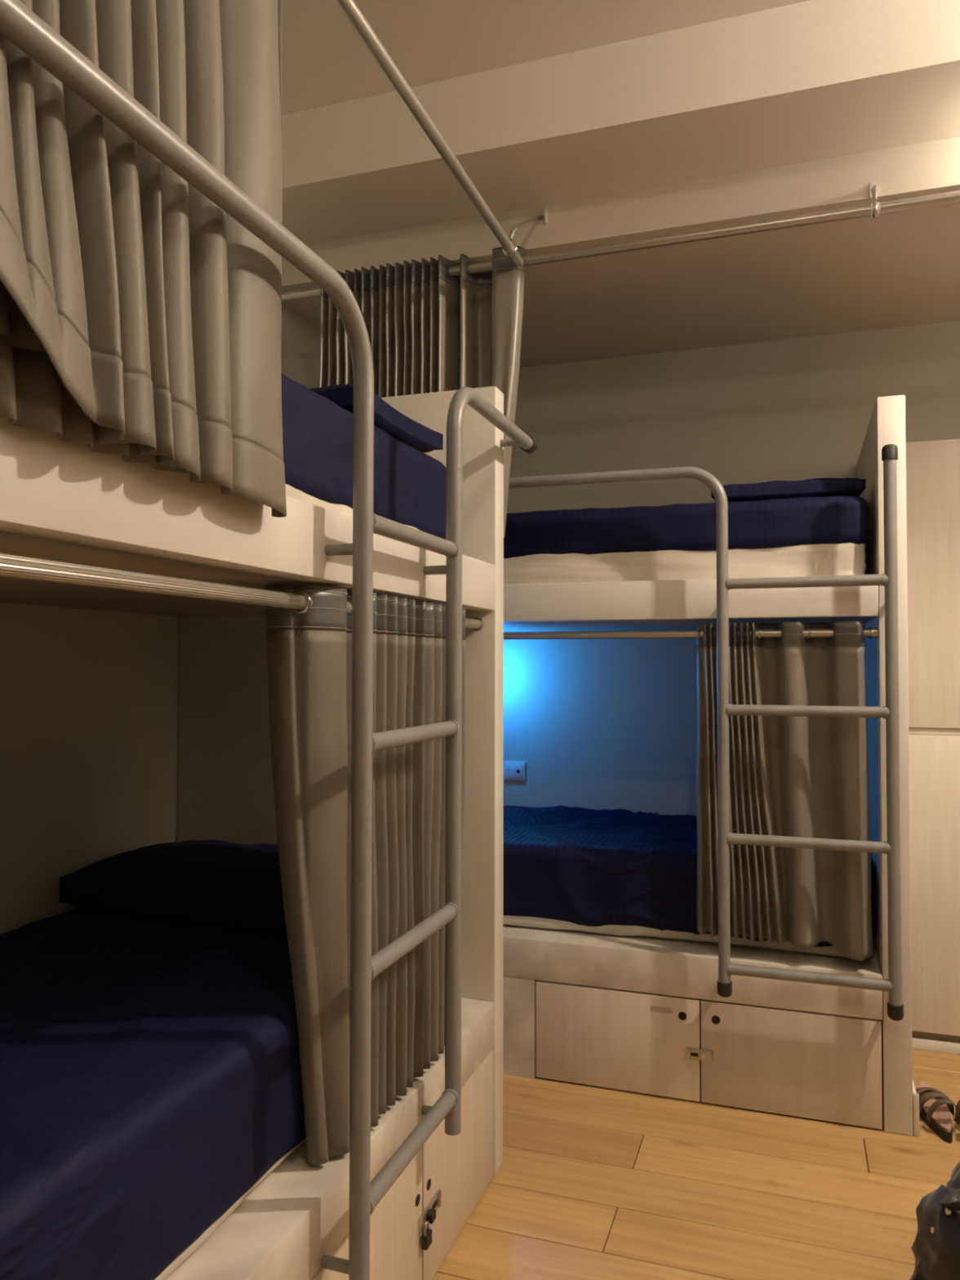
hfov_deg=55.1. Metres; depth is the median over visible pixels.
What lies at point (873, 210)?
curtain rod
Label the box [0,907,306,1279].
mattress
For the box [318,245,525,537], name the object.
curtain
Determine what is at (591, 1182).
floor
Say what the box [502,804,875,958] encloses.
mattress
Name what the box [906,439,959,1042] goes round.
wardrobe
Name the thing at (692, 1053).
hasp latch
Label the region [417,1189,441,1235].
hasp latch
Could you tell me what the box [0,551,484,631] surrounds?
curtain rod
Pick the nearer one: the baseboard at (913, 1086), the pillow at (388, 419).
the pillow at (388, 419)
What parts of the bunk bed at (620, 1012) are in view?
cabinet door, rail, cabinet door, panel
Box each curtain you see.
[0,0,286,517]
[264,584,466,1164]
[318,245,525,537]
[696,621,873,960]
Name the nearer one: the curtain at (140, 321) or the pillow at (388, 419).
the curtain at (140, 321)
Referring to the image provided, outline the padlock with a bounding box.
[421,1220,431,1250]
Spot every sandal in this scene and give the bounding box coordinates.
[915,1081,959,1143]
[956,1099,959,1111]
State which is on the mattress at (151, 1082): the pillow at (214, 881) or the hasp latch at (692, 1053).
the pillow at (214, 881)
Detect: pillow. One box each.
[59,840,286,929]
[309,383,443,453]
[711,477,866,502]
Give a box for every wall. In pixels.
[0,303,319,934]
[503,320,959,816]
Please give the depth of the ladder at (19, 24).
1.48 m
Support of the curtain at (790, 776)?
hanging from the curtain rod at (824, 633)
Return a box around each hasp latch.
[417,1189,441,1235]
[687,1047,711,1062]
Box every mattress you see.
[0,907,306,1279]
[281,373,446,539]
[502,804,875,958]
[503,495,870,584]
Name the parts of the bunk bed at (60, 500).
rail, panel, cabinet door, cabinet door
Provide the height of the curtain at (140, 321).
1.047 m
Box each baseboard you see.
[911,1036,959,1054]
[912,1080,916,1093]
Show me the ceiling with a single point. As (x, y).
(325, 61)
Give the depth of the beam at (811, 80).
2.44 m
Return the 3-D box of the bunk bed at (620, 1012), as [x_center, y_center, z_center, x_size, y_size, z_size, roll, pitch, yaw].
[0.400,0.358,3.324,1.998,2.063,0.920,0,-2,19]
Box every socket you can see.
[472,617,484,631]
[503,760,525,781]
[871,626,878,638]
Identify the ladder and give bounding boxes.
[0,0,537,1279]
[508,444,903,1021]
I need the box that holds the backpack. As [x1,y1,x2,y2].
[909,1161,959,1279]
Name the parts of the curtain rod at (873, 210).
bracket plate, bracket arm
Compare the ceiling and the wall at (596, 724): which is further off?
the wall at (596, 724)
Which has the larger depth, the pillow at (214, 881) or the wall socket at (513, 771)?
the wall socket at (513, 771)
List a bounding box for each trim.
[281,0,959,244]
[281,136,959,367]
[912,1093,919,1137]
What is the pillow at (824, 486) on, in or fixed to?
on the mattress at (802, 536)
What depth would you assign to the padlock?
1.87 m
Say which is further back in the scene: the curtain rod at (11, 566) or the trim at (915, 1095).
the trim at (915, 1095)
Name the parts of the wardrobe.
door, door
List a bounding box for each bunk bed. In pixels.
[0,386,503,1279]
[502,395,913,1135]
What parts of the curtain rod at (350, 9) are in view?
bracket arm, bracket plate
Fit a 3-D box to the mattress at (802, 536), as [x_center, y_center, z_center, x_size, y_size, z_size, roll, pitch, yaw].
[0.368,-0.263,3.354,1.905,0.309,0.885,0,-2,19]
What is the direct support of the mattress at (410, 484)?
on the bunk bed at (60, 500)
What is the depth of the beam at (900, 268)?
2.92 m
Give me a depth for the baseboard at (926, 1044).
3.10 m
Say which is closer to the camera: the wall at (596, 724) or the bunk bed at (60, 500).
the bunk bed at (60, 500)
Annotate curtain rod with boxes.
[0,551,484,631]
[281,182,959,302]
[335,0,547,266]
[503,626,878,639]
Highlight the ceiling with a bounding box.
[281,0,809,115]
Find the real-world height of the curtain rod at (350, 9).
0.228 m
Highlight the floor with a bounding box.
[431,1048,959,1279]
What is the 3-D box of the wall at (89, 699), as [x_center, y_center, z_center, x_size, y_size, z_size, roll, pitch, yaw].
[-1.325,-0.136,1.538,0.100,3.050,5.645,0,-2,19]
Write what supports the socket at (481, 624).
attached to the curtain rod at (11, 566)
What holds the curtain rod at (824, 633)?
attached to the bunk bed at (620, 1012)
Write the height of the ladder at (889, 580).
1.570 m
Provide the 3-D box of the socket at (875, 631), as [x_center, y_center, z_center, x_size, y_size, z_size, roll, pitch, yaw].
[1.130,-0.021,2.636,0.016,0.031,0.031,0,-2,19]
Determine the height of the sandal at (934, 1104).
0.102 m
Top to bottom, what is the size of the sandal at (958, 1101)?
0.102 m

